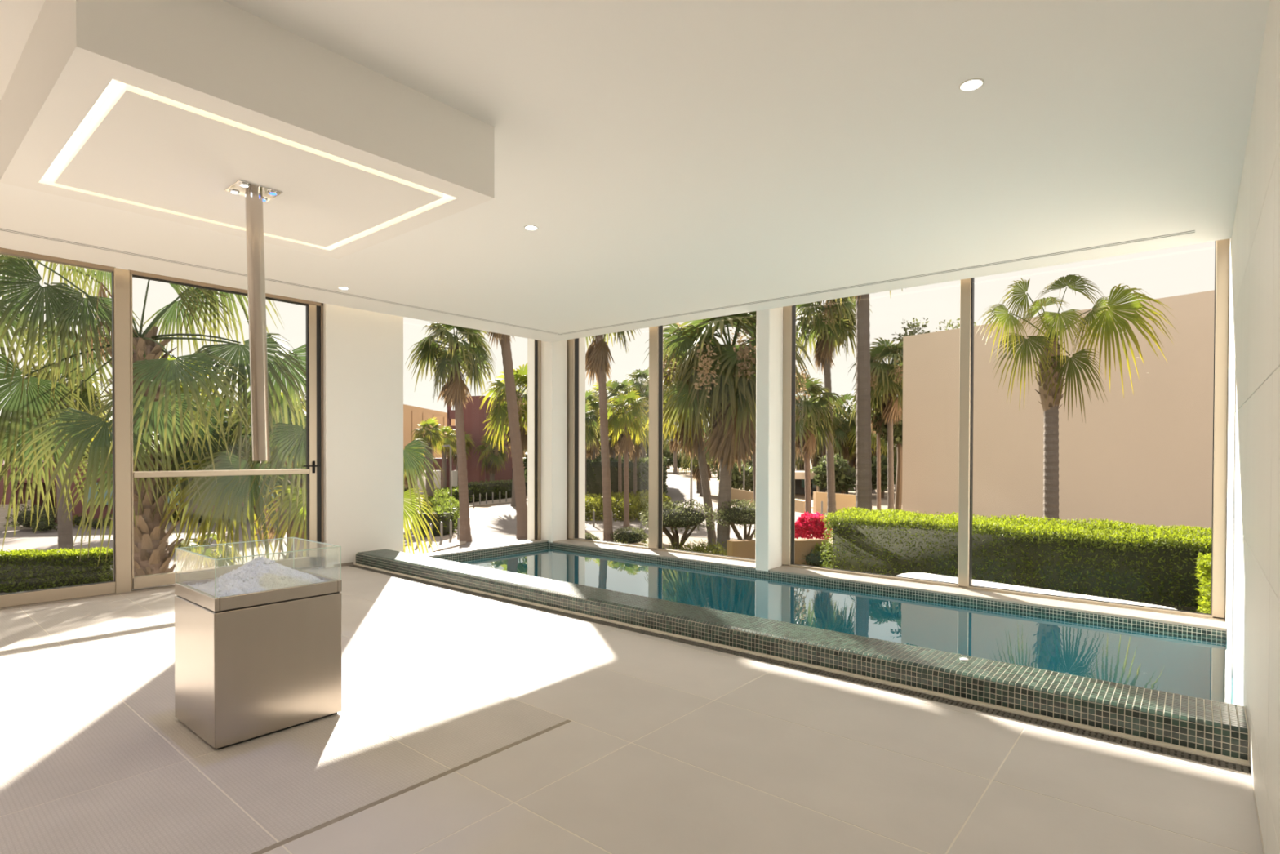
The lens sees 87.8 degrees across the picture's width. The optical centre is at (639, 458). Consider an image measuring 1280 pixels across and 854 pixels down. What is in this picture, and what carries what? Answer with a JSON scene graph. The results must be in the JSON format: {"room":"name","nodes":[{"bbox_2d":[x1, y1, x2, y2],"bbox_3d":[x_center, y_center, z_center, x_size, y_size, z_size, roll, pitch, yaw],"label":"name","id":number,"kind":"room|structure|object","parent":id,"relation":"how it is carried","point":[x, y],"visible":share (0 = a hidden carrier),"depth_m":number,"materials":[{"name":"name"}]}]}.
{"room":"indoor pool room","nodes":[
{"label":"indoor pool room","id":0,"kind":"room"},
{"bbox_2d":[323,302,403,568],"bbox_3d":[-4.399,0.578,5.448,0.370,4.850,9.900,1,1,40],"label":"wall","id":1,"kind":"structure","parent":0,"point":[363,349],"depth_m":6.94,"materials":[{"name":"white paint"}]},
{"bbox_2d":[0,247,324,609],"bbox_3d":[-4.735,-0.357,4.933,0.160,2.970,4.690,1,1,40],"label":"window","id":2,"kind":"structure","parent":1,"relation":"in","point":[121,584],"depth_m":5.41,"materials":[{"name":"brown metal"}]},
{"bbox_2d":[128,269,324,589],"bbox_3d":[-3.688,-0.259,6.082,0.133,2.715,1.578,1,1,40],"label":"door","id":3,"kind":"structure","parent":2,"relation":"attached to","point":[314,470],"depth_m":6.57,"materials":[{"name":"brown metal"}]},
{"bbox_2d":[420,339,541,554],"bbox_3d":[-1.985,-0.369,8.201,0.100,3.000,2.168,1,1,40],"label":"window","id":4,"kind":"structure","parent":1,"relation":"in","point":[537,344],"depth_m":8.90,"materials":[{"name":"brown metal"}]},
{"bbox_2d":[0,565,1265,853],"bbox_3d":[-1.792,1.883,3.179,7.163,1.500,10.150,1,1,40],"label":"floor","id":5,"kind":"structure","parent":0,"point":[467,723],"depth_m":2.51,"materials":[{"name":"beige tile"}]},
{"bbox_2d":[174,537,342,750],"bbox_3d":[-1.677,0.761,2.928,0.491,0.749,0.501,1,1,40],"label":"fountain","id":6,"kind":"object","parent":5,"relation":"on","point":[249,666],"visible":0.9,"depth_m":2.75,"materials":[{"name":"silver"}]},
{"bbox_2d":[187,555,326,597],"bbox_3d":[-1.676,0.491,2.925,0.451,0.134,0.460,1,1,40],"label":"crushed ice","id":7,"kind":"object","parent":6,"relation":"on","point":[260,574],"visible":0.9,"depth_m":2.82,"materials":[{"name":"white ice"}]},
{"bbox_2d":[348,564,1251,773],"bbox_3d":[-0.361,1.134,4.668,6.853,0.034,0.093,1,1,40],"label":"drain grate","id":8,"kind":"object","parent":5,"relation":"on","point":[1195,756],"visible":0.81,"depth_m":3.29,"materials":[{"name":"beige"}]},
{"bbox_2d":[434,542,1249,763],"bbox_3d":[0.564,1.733,5.606,6.657,1.262,2.500,1,1,40],"label":"pool water","id":9,"kind":"object","parent":5,"relation":"in","point":[1186,660],"visible":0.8,"depth_m":5.40,"materials":[{"name":"teal liquid"}]},
{"bbox_2d":[355,548,1249,763],"bbox_3d":[-0.227,1.103,4.828,6.852,0.215,0.336,1,1,40],"label":"pool edge","id":10,"kind":"object","parent":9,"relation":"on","point":[1205,726],"visible":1,"depth_m":3.40,"materials":[{"name":"green tile"}]},
{"bbox_2d":[0,0,1269,342],"bbox_3d":[-1.686,-1.784,3.093,7.513,0.665,10.200,1,1,40],"label":"ceiling","id":11,"kind":"structure","parent":0,"point":[666,157],"depth_m":3.06,"materials":[{"name":"white paint"}]},
{"bbox_2d":[0,0,494,258],"bbox_3d":[-1.636,-1.293,2.815,1.432,0.310,1.410,1,1,40],"label":"ceiling canopy","id":12,"kind":"object","parent":11,"relation":"attached to","point":[156,108],"visible":0.99,"depth_m":2.42,"materials":[{"name":"white paint"}]},
{"bbox_2d":[224,179,282,461],"bbox_3d":[-1.638,-0.565,2.822,0.168,1.147,0.168,1,1,40],"label":"chute","id":13,"kind":"object","parent":12,"relation":"hanging from","point":[255,194],"visible":1,"depth_m":2.79,"materials":[{"name":"silver metal"}]},
{"bbox_2d":[0,227,1195,334],"bbox_3d":[-1.643,-1.470,2.634,5.886,0.052,9.148,1,1,40],"label":"ceiling vent","id":14,"kind":"object","parent":11,"relation":"in","point":[1,228],"visible":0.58,"depth_m":5.27,"materials":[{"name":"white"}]},
{"bbox_2d":[958,78,984,91],"bbox_3d":[1.273,-1.435,2.553,0.088,0.004,0.088,1,1,40],"label":"recessed light","id":15,"kind":"object","parent":11,"relation":"in","point":[972,84],"visible":1,"depth_m":2.55,"materials":[{"name":"white paint"}]},
{"bbox_2d":[961,80,981,90],"bbox_3d":[1.273,-1.433,2.553,0.066,0.001,0.066,1,1,40],"label":"diffuser","id":16,"kind":"object","parent":15,"relation":"attached to","point":[966,85],"depth_m":2.55,"materials":[{"name":"beige plastic"}]},
{"bbox_2d":[527,306,782,571],"bbox_3d":[1.442,0.579,6.838,7.483,4.850,0.670,1,1,40],"label":"column","id":17,"kind":"structure","parent":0,"point":[769,350],"depth_m":8.57,"materials":[{"name":"white paint"}]},
{"bbox_2d":[566,311,756,562],"bbox_3d":[0.202,-0.375,7.874,3.035,2.970,0.122,1,1,40],"label":"window","id":18,"kind":"structure","parent":17,"relation":"in","point":[655,517],"depth_m":7.88,"materials":[{"name":"brown metal"}]},
{"bbox_2d":[417,539,1226,631],"bbox_3d":[0.656,1.106,5.929,6.913,0.050,2.320,1,1,40],"label":"pool coping","id":19,"kind":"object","parent":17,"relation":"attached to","point":[1203,623],"depth_m":5.71,"materials":[{"name":"grey stone"}]},
{"bbox_2d":[782,238,1230,620],"bbox_3d":[2.783,-0.347,5.713,3.398,2.970,0.122,1,1,40],"label":"window","id":20,"kind":"structure","parent":17,"relation":"in","point":[1221,311],"depth_m":5.65,"materials":[{"name":"brown metal"}]},
{"bbox_2d":[1225,0,1279,853],"bbox_3d":[1.112,0.314,0.845,0.300,4.700,9.920,1,1,40],"label":"wall","id":21,"kind":"structure","parent":0,"point":[1252,605],"depth_m":2.29,"materials":[{"name":"white paint"}]},
{"label":"outside","id":22,"kind":"structure","parent":0,"visible":0},
{"bbox_2d":[404,496,527,554],"bbox_3d":[-7.874,2.721,32.601,5.428,0.150,28.207,0,1,3],"label":"footpath","id":23,"kind":"structure","parent":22,"point":[447,543],"depth_m":21.98,"materials":[{"name":"beige concrete"}]},
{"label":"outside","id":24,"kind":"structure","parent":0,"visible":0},
{"bbox_2d":[666,467,813,507],"bbox_3d":[7.049,2.218,85.430,70.379,0.150,73.909,1,1,40],"label":"footpath","id":25,"kind":"structure","parent":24,"point":[714,482],"depth_m":71.18,"materials":[{"name":"white concrete"}]},
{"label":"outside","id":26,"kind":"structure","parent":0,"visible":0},
{"bbox_2d":[403,461,902,552],"bbox_3d":[11.050,2.554,75.546,260.000,0.500,310.000,1,1,40],"label":"ground","id":27,"kind":"structure","parent":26,"point":[714,490],"depth_m":37.75,"materials":[{"name":"beige concrete"}]},
{"bbox_2d":[0,499,32,530],"bbox_3d":[-26.110,1.894,25.890,3.550,1.650,3.540,0,1,-45],"label":"stairs","id":28,"kind":"structure","parent":27,"relation":"on","point":[3,512],"depth_m":25.97,"materials":[{"name":"beige stone"}]},
{"bbox_2d":[8,361,112,549],"bbox_3d":[-16.810,-0.018,19.294,2.695,5.770,2.552,1,1,40],"label":"fan palm","id":29,"kind":"object","parent":27,"relation":"on","point":[65,539],"visible":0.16,"depth_m":19.14,"materials":[{"name":"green plant"}]},
{"bbox_2d":[0,461,293,524],"bbox_3d":[-23.311,1.415,31.320,20.700,2.512,10.443,0,1,-13],"label":"hedge","id":30,"kind":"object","parent":27,"relation":"on","point":[77,508],"visible":0.09,"depth_m":27.62,"materials":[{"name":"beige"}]},
{"bbox_2d":[0,253,306,576],"bbox_3d":[-7.382,-0.300,9.528,6.234,6.593,3.852,0,1,7],"label":"fan palm","id":31,"kind":"object","parent":27,"relation":"on","point":[156,442],"visible":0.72,"depth_m":8.85,"materials":[{"name":"green plant"}]},
{"bbox_2d":[159,352,228,524],"bbox_3d":[-19.004,-0.812,28.017,4.134,7.162,3.975,1,1,40],"label":"fan palm","id":32,"kind":"object","parent":27,"relation":"on","point":[201,390],"visible":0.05,"depth_m":27.41,"materials":[{"name":"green plant"}]},
{"bbox_2d":[158,384,447,568],"bbox_3d":[-4.678,0.971,9.586,3.886,4.047,2.465,0,1,-2],"label":"fan palm","id":33,"kind":"object","parent":27,"relation":"on","point":[290,517],"visible":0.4,"depth_m":8.96,"materials":[{"name":"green plant"}]},
{"bbox_2d":[403,448,425,527],"bbox_3d":[-9.211,1.112,26.762,1.627,3.394,1.635,1,1,40],"label":"fan palm","id":34,"kind":"object","parent":27,"relation":"on","point":[405,477],"visible":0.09,"depth_m":26.64,"materials":[{"name":"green plant"}]},
{"bbox_2d":[411,417,444,498],"bbox_3d":[-9.997,0.389,31.424,1.849,4.742,1.658,1,1,40],"label":"fan palm","id":35,"kind":"object","parent":27,"relation":"on","point":[433,436],"visible":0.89,"depth_m":31.27,"materials":[{"name":"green plant"}]},
{"bbox_2d":[403,404,454,457],"bbox_3d":[-23.315,-1.839,62.857,10.430,8.372,6.227,0,1,-25],"label":"building","id":36,"kind":"structure","parent":27,"relation":"on","point":[413,415],"depth_m":60.84,"materials":[{"name":"paint"}]},
{"bbox_2d":[404,457,457,493],"bbox_3d":[-16.493,1.222,50.267,5.660,2.544,7.509,0,1,-36],"label":"low wing","id":37,"kind":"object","parent":27,"relation":"on","point":[455,473],"visible":0.25,"depth_m":48.37},
{"bbox_2d":[412,485,475,537],"bbox_3d":[-9.452,2.198,31.919,2.414,1.164,17.573,0,1,-12],"label":"bush","id":38,"kind":"object","parent":27,"relation":"on","point":[448,510],"visible":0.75,"depth_m":24.93,"materials":[{"name":"green plant"}]},
{"bbox_2d":[435,425,457,488],"bbox_3d":[-12.950,0.188,44.216,2.113,4.857,2.207,1,1,40],"label":"fan palm","id":39,"kind":"object","parent":27,"relation":"on","point":[449,438],"visible":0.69,"depth_m":43.95,"materials":[{"name":"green plant"}]},
{"bbox_2d":[404,321,497,542],"bbox_3d":[-6.286,-1.096,22.539,2.858,7.915,3.026,1,1,40],"label":"fan palm","id":40,"kind":"object","parent":27,"relation":"on","point":[459,352],"visible":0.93,"depth_m":22.37,"materials":[{"name":"green plant"}]},
{"bbox_2d":[446,431,476,486],"bbox_3d":[-13.311,0.206,48.672,2.650,4.728,2.329,1,1,40],"label":"fan palm","id":41,"kind":"object","parent":27,"relation":"on","point":[467,439],"visible":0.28,"depth_m":48.52,"materials":[{"name":"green plant"}]},
{"bbox_2d":[447,395,512,488],"bbox_3d":[-12.233,-1.149,54.092,4.484,7.228,8.685,0,1,18],"label":"building","id":42,"kind":"structure","parent":27,"relation":"on","point":[474,418],"depth_m":49.91,"materials":[{"name":"red paint"}]},
{"bbox_2d":[473,434,511,480],"bbox_3d":[-10.918,0.364,48.808,2.800,4.420,2.724,1,1,40],"label":"fan palm","id":43,"kind":"object","parent":27,"relation":"on","point":[494,460],"visible":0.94,"depth_m":48.57,"materials":[{"name":"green plant"}]},
{"bbox_2d":[467,478,527,502],"bbox_3d":[-8.209,1.971,44.229,2.554,1.354,9.415,1,1,40],"label":"hedge","id":44,"kind":"object","parent":27,"relation":"on","point":[495,487],"visible":0.34,"depth_m":42.26,"materials":[{"name":"green plant"}]},
{"bbox_2d":[479,362,527,506],"bbox_3d":[-6.806,-1.323,37.177,4.494,8.059,4.522,0,1,22],"label":"fan palm","id":45,"kind":"object","parent":27,"relation":"on","point":[500,420],"visible":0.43,"depth_m":36.74,"materials":[{"name":"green plant"}]},
{"bbox_2d":[585,389,599,495],"bbox_3d":[-2.956,-0.487,35.657,2.433,6.431,2.471,1,1,40],"label":"fan palm","id":46,"kind":"object","parent":27,"relation":"on","point":[589,397],"visible":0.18,"depth_m":35.41,"materials":[{"name":"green plant"}]},
{"bbox_2d":[585,402,600,451],"bbox_3d":[-2.368,0.269,26.863,2.000,5.104,1.942,1,1,40],"label":"fan palm","id":47,"kind":"object","parent":27,"relation":"on","point":[590,433],"visible":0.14,"depth_m":26.71,"materials":[{"name":"green plant"}]},
{"bbox_2d":[586,400,613,460],"bbox_3d":[-2.914,-0.612,41.345,3.115,6.570,2.994,0,1,-28],"label":"fan palm","id":48,"kind":"object","parent":27,"relation":"on","point":[593,451],"visible":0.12,"depth_m":41.00,"materials":[{"name":"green plant"}]},
{"bbox_2d":[586,380,624,416],"bbox_3d":[-2.158,-0.972,39.010,2.854,7.337,2.696,0,1,-8],"label":"fan palm","id":49,"kind":"object","parent":27,"relation":"on","point":[608,383],"visible":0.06,"depth_m":38.82,"materials":[{"name":"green plant"}]},
{"bbox_2d":[595,422,622,459],"bbox_3d":[-1.704,-0.469,41.993,3.502,6.272,3.349,1,1,40],"label":"fan palm","id":50,"kind":"object","parent":27,"relation":"on","point":[612,452],"visible":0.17,"depth_m":41.63,"materials":[{"name":"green plant"}]},
{"bbox_2d":[585,328,639,542],"bbox_3d":[-1.299,-1.487,21.587,2.650,8.738,2.686,1,1,40],"label":"fan palm","id":51,"kind":"object","parent":27,"relation":"on","point":[597,357],"visible":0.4,"depth_m":21.46,"materials":[{"name":"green plant"}]},
{"bbox_2d":[594,377,636,493],"bbox_3d":[-1.245,-0.872,37.019,2.549,7.182,2.320,0,1,-37],"label":"fan palm","id":52,"kind":"object","parent":27,"relation":"on","point":[616,387],"visible":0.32,"depth_m":36.91,"materials":[{"name":"green plant"}]},
{"bbox_2d":[596,389,648,526],"bbox_3d":[-0.670,0.053,27.216,2.285,5.536,2.466,1,1,40],"label":"fan palm","id":53,"kind":"object","parent":27,"relation":"on","point":[631,420],"visible":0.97,"depth_m":26.97,"materials":[{"name":"green plant"}]},
{"bbox_2d":[586,456,667,497],"bbox_3d":[0.127,1.211,48.258,4.248,2.933,22.981,0,1,8],"label":"hedge","id":54,"kind":"object","parent":27,"relation":"on","point":[593,468],"visible":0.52,"depth_m":37.83,"materials":[{"name":"green plant"}]},
{"bbox_2d":[609,525,648,544],"bbox_3d":[-0.344,2.484,21.584,1.412,0.638,1.366,0,1,-12],"label":"shrub","id":55,"kind":"object","parent":27,"relation":"on","point":[636,536],"visible":0.91,"depth_m":21.31,"materials":[{"name":"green plant"}]},
{"bbox_2d":[585,489,673,521],"bbox_3d":[-1.263,2.233,33.483,6.459,1.185,9.712,0,1,-2],"label":"hedge","id":56,"kind":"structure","parent":27,"relation":"on","point":[637,504],"depth_m":29.84,"materials":[{"name":"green plant"}]},
{"bbox_2d":[614,412,648,496],"bbox_3d":[-0.251,0.110,35.690,2.375,5.249,2.229,0,1,-18],"label":"fan palm","id":57,"kind":"object","parent":27,"relation":"on","point":[635,456],"visible":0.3,"depth_m":35.54,"materials":[{"name":"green plant"}]},
{"bbox_2d":[626,368,648,457],"bbox_3d":[0.134,-1.736,44.696,2.635,8.769,2.655,0,1,8],"label":"fan palm","id":58,"kind":"object","parent":27,"relation":"on","point":[639,374],"visible":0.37,"depth_m":44.30,"materials":[{"name":"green plant"}]},
{"bbox_2d":[629,387,648,461],"bbox_3d":[0.163,-0.953,43.184,3.207,7.225,3.185,1,1,40],"label":"fan palm","id":59,"kind":"object","parent":27,"relation":"on","point":[646,394],"visible":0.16,"depth_m":42.94,"materials":[{"name":"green plant"}]},
{"bbox_2d":[662,422,679,474],"bbox_3d":[4.851,-1.896,92.269,4.871,8.143,4.456,1,1,40],"label":"fan palm","id":60,"kind":"object","parent":27,"relation":"on","point":[675,464],"visible":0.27,"depth_m":92.17,"materials":[{"name":"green plant"}]},
{"bbox_2d":[662,448,681,466],"bbox_3d":[3.320,0.173,102.183,7.745,3.694,6.422,1,1,40],"label":"tree","id":61,"kind":"object","parent":27,"relation":"on","point":[669,457],"visible":0.27,"depth_m":100.20,"materials":[{"name":"green plant"}]},
{"bbox_2d":[617,537,733,555],"bbox_3d":[0.958,2.690,18.735,4.406,0.745,2.955,0,1,-1],"label":"grass tufts","id":62,"kind":"object","parent":27,"relation":"on","point":[704,548],"visible":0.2,"depth_m":18.84,"materials":[{"name":"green plant"}]},
{"bbox_2d":[637,498,716,550],"bbox_3d":[1.126,2.039,19.968,2.379,1.682,2.350,0,1,-5],"label":"tree","id":63,"kind":"object","parent":27,"relation":"on","point":[675,517],"visible":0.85,"depth_m":19.50,"materials":[{"name":"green plant"}]},
{"bbox_2d":[642,335,721,547],"bbox_3d":[1.708,-0.437,20.965,3.214,6.691,3.386,1,1,40],"label":"fan palm","id":64,"kind":"object","parent":27,"relation":"on","point":[697,447],"visible":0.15,"depth_m":20.72,"materials":[{"name":"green plant"}]},
{"bbox_2d":[675,435,712,493],"bbox_3d":[4.317,0.256,49.532,2.983,4.713,3.057,1,1,40],"label":"fan palm","id":65,"kind":"object","parent":27,"relation":"on","point":[698,486],"visible":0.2,"depth_m":49.16,"materials":[{"name":"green plant"}]},
{"bbox_2d":[680,423,718,496],"bbox_3d":[4.406,0.017,46.206,3.278,5.252,3.268,0,1,23],"label":"fan palm","id":66,"kind":"object","parent":27,"relation":"on","point":[697,475],"visible":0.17,"depth_m":45.99,"materials":[{"name":"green plant"}]},
{"bbox_2d":[642,311,814,555],"bbox_3d":[2.614,-1.127,19.781,5.122,8.077,4.655,0,1,-9],"label":"fan palm","id":67,"kind":"object","parent":27,"relation":"on","point":[731,367],"visible":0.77,"depth_m":18.78,"materials":[{"name":"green plant"}]},
{"bbox_2d":[711,461,753,491],"bbox_3d":[6.843,1.372,44.287,4.397,2.509,3.768,1,1,40],"label":"tree","id":68,"kind":"object","parent":27,"relation":"on","point":[736,477],"visible":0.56,"depth_m":43.23,"materials":[{"name":"green plant"}]},
{"bbox_2d":[711,498,755,539],"bbox_3d":[3.046,2.018,19.440,1.814,1.725,1.829,0,1,-3],"label":"tree","id":69,"kind":"object","parent":27,"relation":"on","point":[743,513],"visible":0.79,"depth_m":19.08,"materials":[{"name":"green plant"}]},
{"bbox_2d":[730,488,804,512],"bbox_3d":[7.040,2.299,38.438,0.300,0.750,10.370,0,1,-15],"label":"wall","id":70,"kind":"structure","parent":27,"relation":"on","point":[738,494],"depth_m":40.03,"materials":[{"name":"beige paint"}]},
{"bbox_2d":[747,405,796,537],"bbox_3d":[4.113,-0.337,23.670,2.903,6.418,2.818,1,1,40],"label":"fan palm","id":71,"kind":"object","parent":27,"relation":"on","point":[753,451],"visible":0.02,"depth_m":23.57,"materials":[{"name":"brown plant"}]},
{"bbox_2d":[726,538,827,566],"bbox_3d":[3.651,2.478,17.488,2.946,0.804,0.300,0,1,-22],"label":"wall","id":72,"kind":"structure","parent":27,"relation":"on","point":[745,548],"depth_m":17.07,"materials":[{"name":"beige paint"}]},
{"bbox_2d":[795,432,822,470],"bbox_3d":[12.607,-0.414,51.470,4.796,6.042,4.498,0,1,13],"label":"fan palm","id":73,"kind":"object","parent":27,"relation":"on","point":[797,461],"visible":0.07,"depth_m":50.24,"materials":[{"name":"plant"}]},
{"bbox_2d":[795,511,831,539],"bbox_3d":[5.456,2.096,21.070,1.368,0.906,1.378,1,1,40],"label":"flowering bush","id":74,"kind":"object","parent":27,"relation":"on","point":[807,523],"visible":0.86,"depth_m":20.68,"materials":[{"name":"pink plant"}]},
{"bbox_2d":[795,373,850,513],"bbox_3d":[7.165,-0.413,28.100,3.305,6.494,3.186,0,1,17],"label":"fan palm","id":75,"kind":"object","parent":27,"relation":"on","point":[808,414],"visible":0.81,"depth_m":27.76,"materials":[{"name":"green plant"}]},
{"bbox_2d":[795,470,856,493],"bbox_3d":[12.435,1.729,47.519,5.831,1.730,5.000,0,1,-2],"label":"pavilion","id":76,"kind":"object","parent":27,"relation":"on","point":[799,474],"visible":0.18,"depth_m":48.70,"materials":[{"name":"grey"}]},
{"bbox_2d":[800,411,853,466],"bbox_3d":[13.762,-0.642,49.813,3.789,6.538,4.204,1,1,40],"label":"fan palm","id":77,"kind":"object","parent":27,"relation":"on","point":[822,451],"visible":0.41,"depth_m":49.07,"materials":[{"name":"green plant"}]},
{"bbox_2d":[810,452,856,493],"bbox_3d":[12.872,1.089,43.761,3.486,3.112,3.589,1,1,40],"label":"tree","id":78,"kind":"object","parent":27,"relation":"on","point":[845,475],"visible":0.73,"depth_m":43.21,"materials":[{"name":"green plant"}]},
{"bbox_2d":[795,296,872,518],"bbox_3d":[8.447,-2.778,30.302,3.875,11.191,3.783,0,1,-33],"label":"fan palm","id":79,"kind":"object","parent":27,"relation":"on","point":[832,322],"visible":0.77,"depth_m":29.98,"materials":[{"name":"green plant"}]},
{"bbox_2d":[813,491,856,512],"bbox_3d":[10.076,2.189,33.780,2.592,1.081,0.300,0,1,-10],"label":"wall","id":80,"kind":"structure","parent":27,"relation":"on","point":[842,500],"depth_m":33.61,"materials":[{"name":"beige paint"}]},
{"bbox_2d":[814,396,856,462],"bbox_3d":[15.611,-1.140,51.820,4.585,7.501,5.011,0,1,26],"label":"fan palm","id":81,"kind":"object","parent":27,"relation":"on","point":[853,423],"visible":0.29,"depth_m":50.73,"materials":[{"name":"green plant"}]},
{"bbox_2d":[831,392,855,490],"bbox_3d":[16.907,-1.500,53.467,4.574,8.194,4.818,0,1,-7],"label":"fan palm","id":82,"kind":"object","parent":27,"relation":"on","point":[849,395],"visible":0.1,"depth_m":52.71,"materials":[{"name":"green plant"}]},
{"bbox_2d":[844,415,897,493],"bbox_3d":[17.583,-0.521,49.912,4.306,6.312,4.690,1,1,40],"label":"fan palm","id":83,"kind":"object","parent":27,"relation":"on","point":[873,439],"visible":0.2,"depth_m":49.18,"materials":[{"name":"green plant"}]},
{"bbox_2d":[835,288,906,511],"bbox_3d":[6.868,-2.819,20.234,3.292,11.464,3.386,1,1,40],"label":"fan palm","id":84,"kind":"object","parent":27,"relation":"on","point":[863,388],"visible":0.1,"depth_m":20.02,"materials":[{"name":"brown plant"}]},
{"bbox_2d":[848,334,908,510],"bbox_3d":[10.506,-1.174,27.626,3.327,8.039,3.597,1,1,40],"label":"fan palm","id":85,"kind":"object","parent":27,"relation":"on","point":[886,379],"visible":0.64,"depth_m":27.23,"materials":[{"name":"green plant"}]},
{"bbox_2d":[871,453,896,497],"bbox_3d":[16.189,1.128,45.171,3.136,3.021,3.442,1,1,40],"label":"tree","id":86,"kind":"object","parent":27,"relation":"on","point":[883,458],"visible":0.44,"depth_m":44.38,"materials":[{"name":"green plant"}]},
{"bbox_2d":[871,395,902,510],"bbox_3d":[11.127,-0.011,28.990,2.265,5.594,1.951,0,1,-4],"label":"tree","id":87,"kind":"object","parent":27,"relation":"on","point":[897,428],"visible":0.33,"depth_m":28.88,"materials":[{"name":"green plant"}]},
{"bbox_2d":[891,317,933,344],"bbox_3d":[10.163,-4.711,24.514,1.505,1.083,1.508,1,1,40],"label":"tree","id":88,"kind":"object","parent":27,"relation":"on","point":[911,332],"visible":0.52,"depth_m":24.41,"materials":[{"name":"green plant"}]},
{"bbox_2d":[902,289,1229,530],"bbox_3d":[16.384,-0.454,19.300,9.000,7.096,13.609,0,1,-37],"label":"building","id":89,"kind":"structure","parent":27,"relation":"on","point":[1144,457],"depth_m":17.75,"materials":[{"name":"beige paint"}]},
{"bbox_2d":[976,274,1177,521],"bbox_3d":[8.546,-0.423,13.467,3.733,6.818,1.926,0,1,1],"label":"fan palm","id":90,"kind":"object","parent":27,"relation":"on","point":[1051,367],"visible":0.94,"depth_m":13.24,"materials":[{"name":"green plant"}]},
{"bbox_3d":[12.636,2.778,32.135,4.497,0.150,8.404,1,1,40],"label":"lawn","id":91,"kind":"structure","parent":27,"relation":"on","visible":0},
{"bbox_2d":[848,382,902,511],"bbox_3d":[10.509,-0.520,29.190,2.290,6.697,2.530,1,1,40],"label":"fan palm","id":92,"kind":"object","parent":91,"relation":"on","point":[877,408],"visible":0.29,"depth_m":28.97,"materials":[{"name":"green plant"}]},
{"bbox_3d":[5.212,2.925,17.412,4.604,0.120,6.744,1,1,40],"label":"lawn","id":93,"kind":"structure","parent":27,"relation":"on","visible":0},
{"bbox_2d":[801,547,831,567],"bbox_3d":[4.648,2.600,17.661,0.838,0.506,0.815,0,1,1],"label":"bush","id":94,"kind":"object","parent":93,"relation":"on","point":[811,559],"visible":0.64,"depth_m":17.45,"materials":[{"name":"green plant"}]},
{"bbox_2d":[812,542,832,567],"bbox_3d":[4.875,2.554,17.666,0.778,0.739,0.739,1,1,40],"label":"shrub","id":95,"kind":"object","parent":93,"relation":"on","point":[817,546],"visible":0.44,"depth_m":17.50,"materials":[{"name":"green plant"}]},
{"bbox_3d":[4.844,2.512,7.377,5.200,0.950,1.700,1,1,40],"label":"terrace","id":96,"kind":"object","parent":27,"relation":"on","visible":0},
{"bbox_2d":[819,506,1226,612],"bbox_3d":[4.717,1.377,7.565,5.175,1.405,1.390,1,1,40],"label":"clipped hedge","id":97,"kind":"object","parent":96,"relation":"on","point":[1154,565],"visible":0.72,"depth_m":7.29,"materials":[{"name":"green plant"}]},
{"bbox_3d":[4.181,2.321,5.804,5.000,1.400,1.600,1,1,40],"label":"terrace","id":98,"kind":"object","parent":27,"relation":"on","visible":0},
{"bbox_2d":[895,572,1176,609],"bbox_3d":[3.308,1.364,5.729,2.060,0.512,0.345,1,1,40],"label":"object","id":99,"kind":"object","parent":98,"relation":"on","point":[911,575],"visible":0.15,"depth_m":5.70,"materials":[{"name":"white paint"}]},
{"bbox_2d":[1193,551,1226,613],"bbox_3d":[5.177,1.379,5.490,1.019,1.165,0.887,1,1,40],"label":"hedge","id":100,"kind":"object","parent":98,"relation":"on","point":[1203,562],"visible":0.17,"depth_m":5.53,"materials":[{"name":"green plant"}]},
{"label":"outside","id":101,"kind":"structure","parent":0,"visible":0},
{"bbox_2d":[0,502,527,594],"bbox_3d":[-27.514,2.780,23.930,49.630,0.112,37.879,0,1,-6],"label":"ground","id":102,"kind":"structure","parent":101,"point":[495,524],"depth_m":23.50,"materials":[{"name":"white concrete"}]},
{"bbox_2d":[4,503,57,528],"bbox_3d":[-23.100,2.160,25.419,1.694,0.947,1.680,1,1,40],"label":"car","id":103,"kind":"object","parent":102,"relation":"on","point":[20,517],"visible":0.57,"depth_m":25.07,"materials":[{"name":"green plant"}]},
{"bbox_2d":[30,517,57,532],"bbox_3d":[-22.185,2.445,24.769,0.826,0.545,0.827,1,1,40],"label":"shrub","id":104,"kind":"object","parent":102,"relation":"on","point":[43,526],"visible":0.94,"depth_m":24.64,"materials":[{"name":"green plant"}]},
{"bbox_2d":[0,546,113,592],"bbox_3d":[-13.066,2.425,14.514,2.994,0.948,0.688,0,1,-6],"label":"hedge","id":105,"kind":"object","parent":102,"relation":"on","point":[20,571],"visible":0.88,"depth_m":14.34,"materials":[{"name":"green plant"}]},
{"bbox_2d":[173,533,244,570],"bbox_3d":[-6.866,2.034,10.500,1.018,1.782,1.027,1,1,40],"label":"palm","id":106,"kind":"object","parent":102,"relation":"on","point":[207,562],"visible":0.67,"depth_m":10.34,"materials":[{"name":"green plant"}]},
{"bbox_2d":[484,331,527,538],"bbox_3d":[-5.070,-2.208,23.454,2.768,10.151,2.743,0,1,-19],"label":"fan palm","id":107,"kind":"object","parent":102,"relation":"on","point":[504,340],"visible":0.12,"depth_m":23.33,"materials":[{"name":"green plant"}]},
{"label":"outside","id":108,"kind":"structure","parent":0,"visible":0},
{"bbox_2d":[585,473,826,539],"bbox_3d":[6.045,2.486,60.616,13.232,0.116,75.150,0,1,5],"label":"road","id":109,"kind":"structure","parent":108,"point":[678,486],"depth_m":30.27,"materials":[{"name":"grey asphalt"}]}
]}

